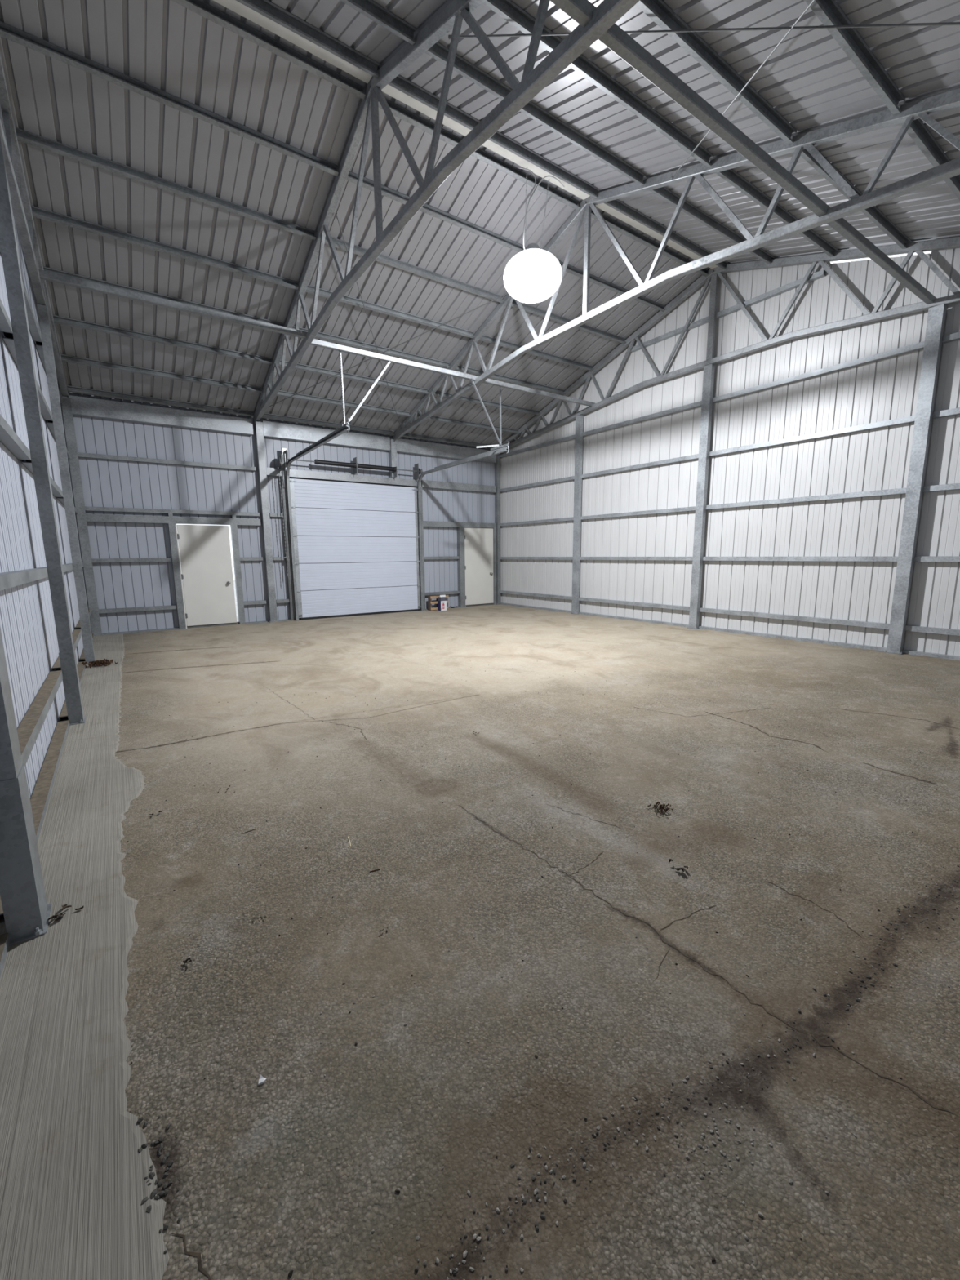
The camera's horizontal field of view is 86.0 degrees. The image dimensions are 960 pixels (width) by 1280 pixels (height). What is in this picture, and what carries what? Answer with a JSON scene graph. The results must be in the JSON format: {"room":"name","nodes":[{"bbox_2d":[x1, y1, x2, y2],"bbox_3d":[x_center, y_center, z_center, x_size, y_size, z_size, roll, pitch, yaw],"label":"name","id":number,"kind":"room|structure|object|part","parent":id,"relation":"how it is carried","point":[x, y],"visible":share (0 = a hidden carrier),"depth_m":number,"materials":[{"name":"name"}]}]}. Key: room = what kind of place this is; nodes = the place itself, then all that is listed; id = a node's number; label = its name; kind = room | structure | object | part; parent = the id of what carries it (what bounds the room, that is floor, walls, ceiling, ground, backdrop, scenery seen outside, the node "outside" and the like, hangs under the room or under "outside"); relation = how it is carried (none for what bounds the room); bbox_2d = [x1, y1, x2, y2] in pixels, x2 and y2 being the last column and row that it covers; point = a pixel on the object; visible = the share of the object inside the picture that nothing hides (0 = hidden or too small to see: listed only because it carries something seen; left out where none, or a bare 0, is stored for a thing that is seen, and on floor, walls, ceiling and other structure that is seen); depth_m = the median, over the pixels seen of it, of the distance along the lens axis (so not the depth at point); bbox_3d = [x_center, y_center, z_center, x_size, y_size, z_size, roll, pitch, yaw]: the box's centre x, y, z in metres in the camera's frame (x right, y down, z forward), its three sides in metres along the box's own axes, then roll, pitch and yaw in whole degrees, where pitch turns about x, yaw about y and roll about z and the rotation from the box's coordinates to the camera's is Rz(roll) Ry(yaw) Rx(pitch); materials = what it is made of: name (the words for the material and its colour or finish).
{"room":"empty warehouse","nodes":[
{"label":"empty warehouse","id":0,"kind":"room"},
{"bbox_2d":[0,216,93,978],"bbox_3d":[-3.579,-2.286,3.889,0.098,6.124,12.327,-7,11,-34],"label":"wall","id":1,"kind":"structure","parent":0,"point":[27,620],"depth_m":3.77,"materials":[{"name":"metal"}]},
{"bbox_2d":[60,392,496,635],"bbox_3d":[-3.265,-2.591,11.594,9.328,4.185,0.164,-7,11,-34],"label":"wall","id":2,"kind":"structure","parent":0,"point":[146,469],"depth_m":10.14,"materials":[{"name":"metal"}]},
{"bbox_2d":[175,523,239,628],"bbox_3d":[-5.407,-1.277,10.263,0.980,2.030,0.197,-7,11,-34],"label":"door","id":3,"kind":"structure","parent":2,"relation":"in","point":[204,553],"depth_m":10.22,"materials":[{"name":"white paint"}]},
{"bbox_3d":[-5.820,-1.233,10.023,0.022,2.030,0.125,-7,11,-34],"label":"frame","id":4,"kind":"part","parent":3,"relation":"part of","materials":[{"name":"white paint"}]},
{"bbox_2d":[277,447,290,577],"bbox_3d":[-4.054,-2.655,10.807,0.200,2.654,0.290,-7,11,-34],"label":"chain hoist","id":5,"kind":"object","parent":2,"relation":"hanging from","point":[281,458],"visible":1,"depth_m":10.66,"materials":[{"name":"metal"}]},
{"bbox_2d":[285,417,349,620],"bbox_3d":[-3.014,-1.905,9.558,0.062,3.457,3.618,-7,11,-34],"label":"door track","id":6,"kind":"object","parent":2,"relation":"attached to","point":[344,428],"visible":0.98,"depth_m":10.74,"materials":[{"name":"metal"}]},
{"bbox_2d":[284,449,423,615],"bbox_3d":[-2.724,-2.381,11.783,3.295,3.420,0.205,-7,11,-34],"label":"shaft","id":7,"kind":"object","parent":2,"relation":"attached to","point":[417,471],"visible":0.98,"depth_m":11.51,"materials":[{"name":"metal"}]},
{"bbox_3d":[-3.986,-3.742,10.681,0.080,0.350,0.190,-7,11,-34],"label":"bearing plate","id":8,"kind":"part","parent":7,"relation":"part of","materials":[{"name":"metal"}]},
{"bbox_3d":[-2.756,-3.894,11.526,0.080,0.350,0.190,-7,11,-34],"label":"bearing plate","id":9,"kind":"part","parent":7,"relation":"part of","materials":[{"name":"metal"}]},
{"bbox_3d":[-1.961,-3.933,12.083,0.080,0.230,0.190,-7,11,-34],"label":"bearing plate","id":10,"kind":"part","parent":7,"relation":"part of","materials":[{"name":"metal"}]},
{"bbox_3d":[-1.494,-4.050,12.395,0.080,0.350,0.190,-7,11,-34],"label":"bearing plate","id":11,"kind":"part","parent":7,"relation":"part of","materials":[{"name":"metal"}]},
{"bbox_2d":[289,477,421,619],"bbox_3d":[-2.780,-2.103,11.945,3.100,3.060,0.210,-7,11,-34],"label":"door","id":12,"kind":"structure","parent":2,"relation":"in","point":[356,546],"depth_m":11.81,"materials":[{"name":"paint"}]},
{"bbox_2d":[388,439,397,478],"bbox_3d":[-2.051,-4.272,12.144,0.140,0.861,0.130,-7,11,-34],"label":"steel post","id":13,"kind":"object","parent":2,"relation":"on","point":[393,452],"visible":0.87,"depth_m":12.09,"materials":[{"name":"grey metal"}]},
{"bbox_2d":[417,441,509,610],"bbox_3d":[-0.476,-2.219,11.303,0.062,3.457,3.618,-7,11,-34],"label":"door track","id":14,"kind":"object","parent":2,"relation":"attached to","point":[501,450],"visible":1,"depth_m":12.10,"materials":[{"name":"metal"}]},
{"bbox_2d":[464,527,493,606],"bbox_3d":[-0.030,-1.972,13.957,0.970,2.090,0.197,-7,11,-34],"label":"door","id":15,"kind":"structure","parent":2,"relation":"in","point":[478,542],"depth_m":13.93,"materials":[{"name":"white paint"}]},
{"bbox_2d":[0,604,959,1279],"bbox_3d":[0.245,0.243,7.001,9.348,0.012,12.347,-7,11,-34],"label":"floor","id":16,"kind":"structure","parent":0,"point":[564,1051],"depth_m":1.79,"materials":[{"name":"concrete"}]},
{"bbox_2d":[0,627,51,946],"bbox_3d":[-1.752,-1.053,1.622,0.120,4.365,0.200,-7,11,-34],"label":"steel post","id":17,"kind":"object","parent":16,"relation":"on","point":[25,908],"visible":0.98,"depth_m":1.88,"materials":[{"name":"grey metal"}]},
{"bbox_3d":[-1.733,1.095,1.980,0.120,0.010,0.200,-7,11,-34],"label":"plate","id":18,"kind":"part","parent":17,"relation":"part of","materials":[{"name":"metal"}]},
{"bbox_2d":[0,124,86,725],"bbox_3d":[-3.495,-1.536,4.069,0.120,4.543,0.200,-7,11,-34],"label":"steel post","id":19,"kind":"object","parent":16,"relation":"on","point":[8,242],"visible":0.97,"depth_m":4.02,"materials":[{"name":"metal"}]},
{"bbox_3d":[-3.475,0.700,4.442,0.120,0.010,0.200,-7,11,-34],"label":"plate","id":20,"kind":"part","parent":19,"relation":"part of","materials":[{"name":"metal"}]},
{"bbox_2d":[47,904,84,920],"bbox_3d":[-1.644,1.074,2.033,0.092,0.019,0.095,2,10,14],"label":"clump","id":21,"kind":"object","parent":16,"relation":"on","point":[64,906],"visible":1,"depth_m":2.04,"materials":[{"name":"brown plant"}]},
{"bbox_2d":[36,303,95,664],"bbox_3d":[-5.237,-1.843,6.545,0.120,4.365,0.200,-7,11,-34],"label":"steel post","id":22,"kind":"object","parent":16,"relation":"on","point":[42,311],"visible":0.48,"depth_m":6.46,"materials":[{"name":"grey metal"}]},
{"bbox_2d":[61,396,102,635],"bbox_3d":[-6.966,-2.079,9.017,0.180,4.050,0.140,-7,11,-34],"label":"steel post","id":23,"kind":"object","parent":16,"relation":"on","point":[68,416],"visible":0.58,"depth_m":8.96,"materials":[{"name":"grey metal"}]},
{"bbox_2d":[80,658,117,667],"bbox_3d":[-4.936,0.302,6.680,0.327,0.061,0.320,3,10,22],"label":"clump","id":24,"kind":"object","parent":16,"relation":"on","point":[97,663],"visible":0.99,"depth_m":6.67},
{"bbox_2d":[182,957,191,963],"bbox_3d":[-1.016,1.115,1.788,0.034,0.011,0.020,7,12,39],"label":"dead leaf","id":25,"kind":"object","parent":16,"relation":"on","point":[188,958],"visible":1,"depth_m":1.79,"materials":[{"name":"brown plant"}]},
{"bbox_2d":[257,1074,266,1084],"bbox_3d":[-0.588,1.185,1.386,0.018,0.007,0.022,1,10,10],"label":"flake","id":26,"kind":"object","parent":16,"relation":"on","point":[261,1080],"visible":1,"depth_m":1.39,"materials":[{"name":"white"}]},
{"bbox_2d":[254,421,279,622],"bbox_3d":[-4.458,-2.394,10.741,0.185,4.060,0.160,-7,11,-34],"label":"steel post","id":27,"kind":"object","parent":16,"relation":"on","point":[259,431],"visible":0.99,"depth_m":10.68,"materials":[{"name":"grey metal"}]},
{"bbox_2d":[427,595,448,610],"bbox_3d":[-1.067,-0.955,13.156,0.520,0.365,0.160,-7,11,-34],"label":"wooden pallet","id":28,"kind":"object","parent":16,"relation":"on","point":[430,602],"visible":0.75,"depth_m":13.03,"materials":[{"name":"brown wood"}]},
{"bbox_2d":[437,595,446,610],"bbox_3d":[-0.951,-0.942,12.998,0.172,0.390,0.142,-7,11,-34],"label":"carton","id":29,"kind":"object","parent":16,"relation":"on","point":[442,600],"visible":1,"depth_m":12.95,"materials":[{"name":"white cardboard"}]},
{"bbox_2d":[494,453,500,604],"bbox_3d":[0.488,-3.001,14.145,0.145,4.050,0.140,-7,11,-34],"label":"steel post","id":30,"kind":"object","parent":16,"relation":"on","point":[497,465],"visible":0.93,"depth_m":14.06,"materials":[{"name":"grey metal"}]},
{"bbox_2d":[570,414,583,614],"bbox_3d":[2.204,-2.763,11.664,0.120,4.365,0.200,-7,11,-34],"label":"steel post","id":31,"kind":"object","parent":16,"relation":"on","point":[579,419],"visible":1,"depth_m":11.61,"materials":[{"name":"grey metal"}]},
{"bbox_2d":[647,801,673,813],"bbox_3d":[0.998,0.917,2.815,0.128,0.023,0.109,-2,10,-11],"label":"clump","id":32,"kind":"object","parent":16,"relation":"on","point":[661,806],"visible":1,"depth_m":2.81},
{"bbox_2d":[668,858,688,871],"bbox_3d":[0.882,1.007,2.296,0.059,0.019,0.091,-7,11,-34],"label":"dead leaf","id":33,"kind":"object","parent":16,"relation":"on","point":[670,860],"visible":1,"depth_m":2.28,"materials":[{"name":"plant"}]},
{"bbox_2d":[687,364,715,629],"bbox_3d":[3.945,-2.456,9.188,0.120,4.543,0.200,-7,11,-34],"label":"steel post","id":34,"kind":"object","parent":16,"relation":"on","point":[708,370],"visible":1,"depth_m":9.13,"materials":[{"name":"grey metal"}]},
{"bbox_2d":[884,303,946,654],"bbox_3d":[5.688,-1.974,6.740,0.120,4.365,0.200,-7,11,-34],"label":"steel post","id":35,"kind":"object","parent":16,"relation":"on","point":[936,314],"visible":1,"depth_m":6.68,"materials":[{"name":"grey metal"}]},
{"bbox_3d":[5.708,0.174,7.098,0.120,0.010,0.200,-7,11,-34],"label":"plate","id":36,"kind":"part","parent":35,"relation":"part of","materials":[{"name":"metal"}]},
{"bbox_2d":[0,0,959,448],"bbox_3d":[0.200,-4.814,6.158,9.768,2.066,12.767,-7,11,-34],"label":"ceiling","id":37,"kind":"structure","parent":0,"point":[189,152],"depth_m":5.77,"materials":[{"name":"paint"}]},
{"bbox_2d":[0,52,68,399],"bbox_3d":[-3.522,-4.257,3.614,0.090,2.082,12.149,-7,11,-34],"label":"beam","id":38,"kind":"structure","parent":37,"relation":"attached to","point":[20,197],"depth_m":5.15,"materials":[{"name":"metal"}]},
{"bbox_3d":[-2.325,-5.383,4.200,3.076,0.021,0.200,-7,11,-34],"label":"ridge plate","id":39,"kind":"part","parent":37,"relation":"part of","materials":[{"name":"paint"}]},
{"bbox_2d":[253,0,639,425],"bbox_3d":[-1.054,-4.562,5.311,0.090,2.082,12.149,-7,11,-34],"label":"roof truss","id":40,"kind":"object","parent":37,"relation":"attached to","point":[607,12],"visible":0.99,"depth_m":4.64,"materials":[{"name":"metal"}]},
{"bbox_2d":[38,269,306,338],"bbox_3d":[-3.719,-4.208,6.526,3.036,0.075,0.070,-7,11,-34],"label":"tie beam","id":41,"kind":"structure","parent":40,"relation":"attached to","point":[45,275],"depth_m":6.37,"materials":[{"name":"metal"}]},
{"bbox_3d":[-4.367,-4.433,10.074,0.005,0.320,0.570,-7,11,-34],"label":"gusset plate","id":42,"kind":"part","parent":40,"relation":"part of","materials":[{"name":"metal"}]},
{"bbox_3d":[-1.054,-4.841,5.266,0.050,1.366,0.070,-7,11,-34],"label":"king post","id":43,"kind":"part","parent":40,"relation":"part of","materials":[{"name":"metal"}]},
{"bbox_2d":[268,292,509,407],"bbox_3d":[-1.822,-5.001,9.063,5.048,1.313,0.026,3,10,19],"label":"rod","id":44,"kind":"object","parent":40,"relation":"attached to","point":[508,292],"visible":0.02,"depth_m":8.88,"materials":[{"name":"metal"}]},
{"bbox_2d":[670,0,815,180],"bbox_3d":[2.128,-4.144,3.440,0.026,1.298,4.984,0,9,1],"label":"rod","id":45,"kind":"object","parent":40,"relation":"attached to","point":[813,1],"visible":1,"depth_m":3.98,"materials":[{"name":"metal"}]},
{"bbox_3d":[0.229,-5.699,5.957,2.956,0.021,0.200,-7,11,-34],"label":"ridge plate","id":46,"kind":"part","parent":37,"relation":"part of","materials":[{"name":"paint"}]},
{"bbox_2d":[503,166,564,297],"bbox_3d":[0.662,-5.041,6.449,0.740,1.442,0.740,1,10,11],"label":"lamp","id":47,"kind":"object","parent":37,"relation":"hanging from","point":[534,272],"visible":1,"depth_m":6.40,"materials":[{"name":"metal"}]},
{"bbox_3d":[0.567,-5.291,6.330,0.022,0.908,0.041,-7,11,-34],"label":"chain","id":48,"kind":"part","parent":47,"relation":"part of","materials":[{"name":"metal"}]},
{"bbox_3d":[0.574,-5.259,6.264,0.161,0.917,0.176,-6,11,-28],"label":"power cord","id":49,"kind":"part","parent":47,"relation":"part of","materials":[{"name":"grey plastic"}]},
{"bbox_3d":[0.810,-5.321,6.498,0.137,0.908,0.022,-5,10,-25],"label":"chain","id":50,"kind":"part","parent":47,"relation":"part of","materials":[{"name":"metal"}]},
{"bbox_3d":[0.851,-5.535,6.358,0.650,0.409,0.049,-9,13,-43],"label":"power cord","id":51,"kind":"part","parent":47,"relation":"part of","materials":[{"name":"grey plastic"}]},
{"bbox_3d":[2.783,-6.015,7.714,3.076,0.021,0.200,-7,11,-34],"label":"ridge plate","id":52,"kind":"part","parent":37,"relation":"part of","materials":[{"name":"paint"}]},
{"bbox_2d":[392,87,959,442],"bbox_3d":[1.450,-4.872,7.034,0.090,2.082,12.149,-7,11,-34],"label":"roof truss","id":53,"kind":"object","parent":37,"relation":"attached to","point":[922,108],"visible":0.94,"depth_m":5.50,"materials":[{"name":"metal"}]},
{"bbox_2d":[335,213,401,429],"bbox_3d":[-1.779,-5.014,8.999,0.026,1.361,5.171,-1,9,0],"label":"rod","id":54,"kind":"object","parent":53,"relation":"attached to","point":[336,215],"visible":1,"depth_m":8.01,"materials":[{"name":"metal"}]},
{"bbox_3d":[-1.862,-4.743,11.797,0.005,0.320,0.570,-7,11,-34],"label":"gusset plate","id":55,"kind":"part","parent":53,"relation":"part of","materials":[{"name":"metal"}]},
{"bbox_2d":[310,338,595,406],"bbox_3d":[-0.060,-4.710,9.282,6.092,0.075,0.070,-7,11,-34],"label":"tie beam","id":56,"kind":"structure","parent":53,"relation":"attached to","point":[315,342],"depth_m":8.77,"materials":[{"name":"metal"}]},
{"bbox_2d":[337,351,391,428],"bbox_3d":[-1.817,-3.918,8.215,0.859,1.130,0.560,-7,11,-34],"label":"hanger","id":57,"kind":"object","parent":56,"relation":"attached to","point":[340,352],"visible":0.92,"depth_m":8.08,"materials":[{"name":"metal"}]},
{"bbox_2d":[471,377,508,450],"bbox_3d":[0.109,-4.166,9.538,0.740,1.150,0.560,-7,11,-34],"label":"hanger","id":58,"kind":"object","parent":56,"relation":"attached to","point":[472,380],"visible":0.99,"depth_m":9.67,"materials":[{"name":"metal"}]},
{"bbox_3d":[0.146,-3.644,9.687,0.429,0.070,0.003,-2,10,-7],"label":"arm","id":59,"kind":"part","parent":58,"relation":"part of","materials":[{"name":"metal"}]},
{"bbox_3d":[1.450,-5.151,6.989,0.050,1.366,0.070,-7,11,-34],"label":"king post","id":60,"kind":"part","parent":53,"relation":"part of","materials":[{"name":"metal"}]},
{"bbox_2d":[448,22,959,39],"bbox_3d":[2.118,-4.181,3.519,4.991,1.282,0.026,3,10,18],"label":"rod","id":61,"kind":"object","parent":53,"relation":"attached to","point":[944,23],"visible":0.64,"depth_m":3.57,"materials":[{"name":"metal"}]},
{"bbox_2d":[550,0,937,304],"bbox_3d":[1.898,-3.762,3.852,9.198,0.075,0.070,-7,11,-34],"label":"tie beam","id":62,"kind":"structure","parent":53,"relation":"attached to","point":[615,38],"depth_m":3.74,"materials":[{"name":"metal"}]},
{"bbox_2d":[496,236,959,455],"bbox_3d":[3.918,-5.177,8.732,0.090,2.082,12.149,-7,11,-34],"label":"roof truss","id":63,"kind":"object","parent":37,"relation":"attached to","point":[918,247],"visible":0.94,"depth_m":8.22,"materials":[{"name":"metal"}]},
{"bbox_3d":[0.606,-5.048,13.495,0.005,0.320,0.570,-7,11,-34],"label":"gusset plate","id":64,"kind":"part","parent":63,"relation":"part of","materials":[{"name":"metal"}]},
{"bbox_3d":[3.918,-5.456,8.687,0.050,1.366,0.100,-7,11,-34],"label":"king post","id":65,"kind":"part","parent":63,"relation":"part of","materials":[{"name":"metal"}]},
{"bbox_2d":[499,248,959,660],"bbox_3d":[4.015,-3.226,9.114,0.098,6.124,12.327,-7,11,-34],"label":"wall","id":66,"kind":"structure","parent":0,"point":[811,436],"depth_m":8.31,"materials":[{"name":"metal"}]},
{"label":"outside","id":67,"kind":"structure","parent":0,"visible":0},
{"bbox_2d":[182,579,238,622],"bbox_3d":[0.129,0.302,7.032,60.000,0.001,60.000,-7,11,-34],"label":"ground","id":68,"kind":"structure","parent":67,"point":[234,585],"depth_m":17.23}
]}

